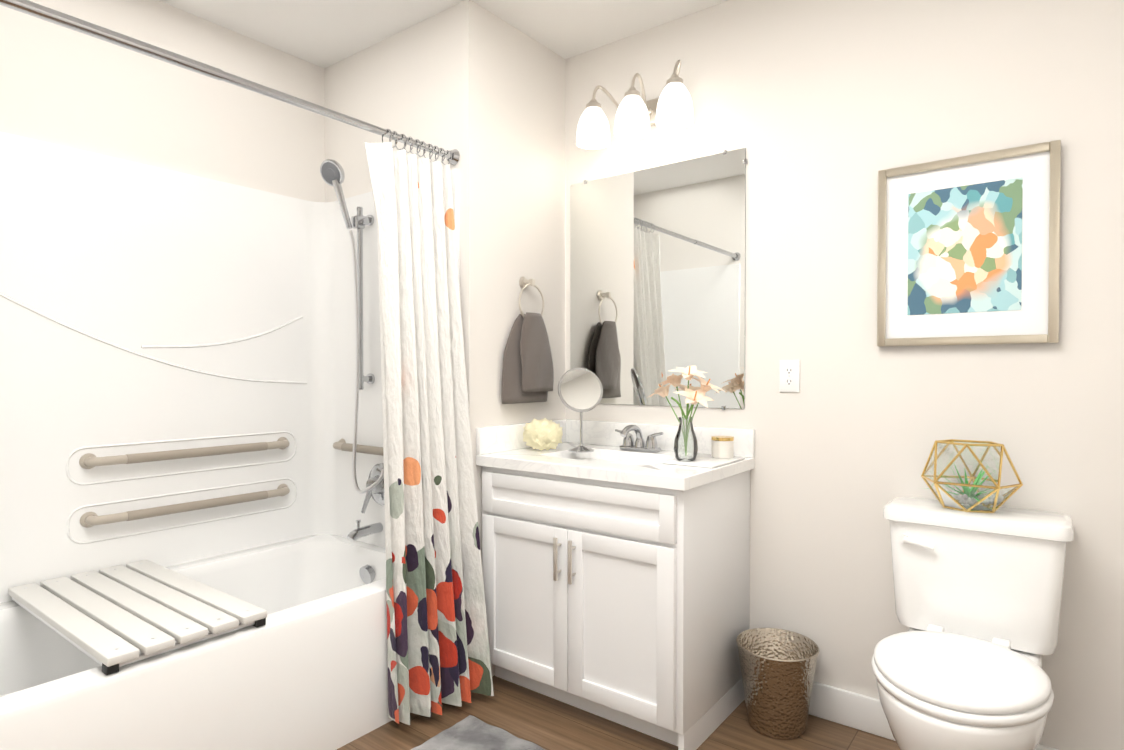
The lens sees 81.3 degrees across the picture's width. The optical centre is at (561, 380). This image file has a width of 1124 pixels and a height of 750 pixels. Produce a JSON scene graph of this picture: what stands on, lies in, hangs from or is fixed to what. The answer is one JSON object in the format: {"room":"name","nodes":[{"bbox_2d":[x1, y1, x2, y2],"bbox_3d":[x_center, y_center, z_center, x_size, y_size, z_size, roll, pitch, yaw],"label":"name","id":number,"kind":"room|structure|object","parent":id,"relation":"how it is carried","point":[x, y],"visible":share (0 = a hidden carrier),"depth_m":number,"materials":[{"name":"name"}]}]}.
{"room":"bathroom","nodes":[
{"label":"bathroom","id":0,"kind":"room"},
{"bbox_2d":[0,0,324,201],"bbox_3d":[-1.674,-0.124,2.292,0.120,2.550,3.000,1,1,37],"label":"wall","id":1,"kind":"structure","parent":0,"point":[62,86],"depth_m":2.44,"materials":[{"name":"white paint"}]},
{"bbox_2d":[159,0,727,67],"bbox_3d":[-0.405,-1.435,1.307,3.310,0.100,3.240,1,1,37],"label":"ceiling","id":2,"kind":"structure","parent":0,"point":[323,33],"depth_m":2.54,"materials":[{"name":"white paint"}]},
{"bbox_2d":[324,0,564,675],"bbox_3d":[-0.530,-0.133,2.936,0.920,2.550,0.590,1,1,37],"label":"wall","id":3,"kind":"structure","parent":0,"point":[480,89],"depth_m":2.59,"materials":[{"name":"white paint"}]},
{"bbox_2d":[0,0,459,164],"bbox_3d":[-0.865,-0.823,1.855,0.060,0.070,1.518,1,1,37],"label":"curtain rod","id":4,"kind":"object","parent":3,"relation":"attached to","point":[36,10],"visible":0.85,"depth_m":1.73,"materials":[{"name":"silver metal"}]},
{"bbox_2d":[364,142,493,724],"bbox_3d":[-0.457,0.165,2.241,0.271,1.904,0.372,1,1,37],"label":"shower curtain","id":5,"kind":"object","parent":4,"relation":"hanging from","point":[438,651],"visible":1,"depth_m":2.25,"materials":[{"name":"fabric"}]},
{"bbox_2d":[320,159,384,541],"bbox_3d":[-0.833,-0.119,2.652,0.260,1.534,0.180,1,1,37],"label":"shower head","id":6,"kind":"object","parent":3,"relation":"attached to","point":[332,172],"visible":0.88,"depth_m":2.65,"materials":[{"name":"silver metal"}]},
{"bbox_2d":[333,439,382,455],"bbox_3d":[-0.758,0.286,2.675,0.614,0.054,0.062,1,1,37],"label":"grab rail","id":7,"kind":"object","parent":3,"relation":"attached to","point":[342,444],"visible":0.44,"depth_m":2.70,"materials":[{"name":"beige"}]},
{"bbox_2d":[501,277,553,403],"bbox_3d":[-0.133,-0.164,2.636,0.071,0.511,0.290,1,1,37],"label":"hand towel","id":8,"kind":"object","parent":3,"relation":"attached to","point":[527,373],"visible":1,"depth_m":2.60,"materials":[{"name":"grey fabric"}]},
{"bbox_2d":[337,675,899,749],"bbox_3d":[-0.405,1.215,1.345,3.310,0.100,3.240,1,1,37],"label":"floor","id":9,"kind":"structure","parent":0,"point":[545,722],"depth_m":2.15,"materials":[{"name":"brown wood"}]},
{"bbox_2d":[0,132,459,749],"bbox_3d":[-1.189,0.189,2.116,0.869,1.930,1.518,1,1,37],"label":"bathtub","id":10,"kind":"object","parent":9,"relation":"on","point":[144,308],"visible":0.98,"depth_m":2.31,"materials":[{"name":"white plastic"}]},
{"bbox_2d":[8,560,266,674],"bbox_3d":[-1.294,0.677,1.968,0.842,0.045,0.395,1,1,37],"label":"shower seat","id":11,"kind":"object","parent":10,"relation":"on","point":[111,620],"visible":1,"depth_m":1.87,"materials":[{"name":"white plastic"}]},
{"bbox_2d":[79,437,288,468],"bbox_3d":[-1.379,0.273,2.495,0.062,0.054,0.754,1,1,37],"label":"grab rail","id":12,"kind":"object","parent":10,"relation":"attached to","point":[88,461],"visible":1,"depth_m":2.41,"materials":[{"name":"beige"}]},
{"bbox_2d":[80,484,289,527],"bbox_3d":[-1.379,0.473,2.498,0.062,0.054,0.754,1,1,37],"label":"grab rail","id":13,"kind":"object","parent":10,"relation":"attached to","point":[89,519],"visible":1,"depth_m":2.41,"materials":[{"name":"beige"}]},
{"bbox_2d":[411,715,544,749],"bbox_3d":[-0.165,1.146,1.786,0.785,0.026,0.535,1,1,37],"label":"bath mat","id":14,"kind":"object","parent":9,"relation":"on","point":[469,732],"visible":1,"depth_m":2.06,"materials":[{"name":"grey fabric"}]},
{"bbox_2d":[476,419,754,749],"bbox_3d":[0.181,0.661,2.409,0.861,0.976,0.582,1,1,37],"label":"bathroom vanity","id":15,"kind":"object","parent":9,"relation":"on","point":[616,569],"visible":0.94,"depth_m":2.18,"materials":[{"name":"white wood"}]},
{"bbox_2d":[523,418,561,449],"bbox_3d":[-0.077,0.212,2.572,0.176,0.127,0.156,1,1,37],"label":"bath pouf","id":16,"kind":"object","parent":15,"relation":"on","point":[544,433],"visible":1,"depth_m":2.52,"materials":[{"name":"beige"}]},
{"bbox_2d":[558,368,602,452],"bbox_3d":[0.072,0.114,2.565,0.130,0.325,0.145,1,1,37],"label":"makeup mirror","id":17,"kind":"object","parent":15,"relation":"on","point":[580,390],"visible":1,"depth_m":2.56,"materials":[{"name":"silver metal"}]},
{"bbox_2d":[662,436,744,467],"bbox_3d":[0.493,0.240,2.265,0.185,0.082,0.275,1,1,37],"label":"tray","id":18,"kind":"object","parent":15,"relation":"on","point":[722,450],"visible":0.96,"depth_m":2.27,"materials":[{"name":"stone"}]},
{"bbox_2d":[647,366,723,460],"bbox_3d":[0.410,0.111,2.228,0.270,0.321,0.198,1,1,37],"label":"flower vase","id":19,"kind":"object","parent":18,"relation":"on","point":[694,395],"visible":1,"depth_m":2.21,"materials":[{"name":"clear glass"}]},
{"bbox_2d":[736,628,818,739],"bbox_3d":[0.717,1.014,2.187,0.264,0.276,0.264,1,1,37],"label":"trash bin","id":20,"kind":"object","parent":9,"relation":"on","point":[778,667],"visible":1,"depth_m":2.11,"materials":[{"name":"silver metal"}]},
{"bbox_2d":[872,497,1073,749],"bbox_3d":[1.028,0.765,1.679,0.444,0.789,0.693,1,1,37],"label":"toilet","id":21,"kind":"object","parent":9,"relation":"on","point":[958,665],"visible":1,"depth_m":1.70,"materials":[{"name":"white ceramic"}]},
{"bbox_2d":[921,439,1022,512],"bbox_3d":[1.159,0.272,1.873,0.259,0.195,0.202,1,1,37],"label":"terrarium","id":22,"kind":"object","parent":21,"relation":"on","point":[1008,476],"visible":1,"depth_m":1.84,"materials":[{"name":"gold metal"}]},
{"bbox_2d":[565,0,1123,749],"bbox_3d":[0.541,-0.128,2.566,3.310,2.550,0.120,1,1,37],"label":"wall","id":23,"kind":"structure","parent":0,"point":[823,112],"depth_m":2.13,"materials":[{"name":"white paint"}]},
{"bbox_2d":[576,60,693,148],"bbox_3d":[0.292,-1.062,2.529,0.497,0.243,0.218,1,1,37],"label":"sconce","id":24,"kind":"object","parent":23,"relation":"attached to","point":[669,108],"visible":1,"depth_m":2.46,"materials":[{"name":"white glass"}]},
{"bbox_2d":[570,148,747,409],"bbox_3d":[0.355,-0.373,2.623,0.799,0.964,0.008,1,1,37],"label":"wall mirror","id":25,"kind":"object","parent":23,"relation":"attached to","point":[657,273],"visible":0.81,"depth_m":2.59,"materials":[{"name":"silver glass"}]},
{"bbox_2d":[779,360,799,392],"bbox_3d":[0.796,-0.014,2.292,0.070,0.114,0.008,1,1,37],"label":"electrical outlet plate","id":26,"kind":"object","parent":23,"relation":"attached to","point":[789,377],"visible":1,"depth_m":2.29,"materials":[{"name":"white plastic"}]},
{"bbox_2d":[808,681,1057,749],"bbox_3d":[1.208,1.098,1.991,1.290,0.115,0.014,1,1,37],"label":"baseboard","id":27,"kind":"structure","parent":23,"relation":"attached to","point":[850,709],"depth_m":2.17,"materials":[{"name":"white wood"}]},
{"bbox_2d":[877,140,1060,346],"bbox_3d":[1.201,-0.387,1.965,0.465,0.561,0.027,1,1,37],"label":"framed art","id":28,"kind":"object","parent":23,"relation":"attached to","point":[968,249],"visible":1,"depth_m":1.95,"materials":[{"name":"beige"}]}
]}

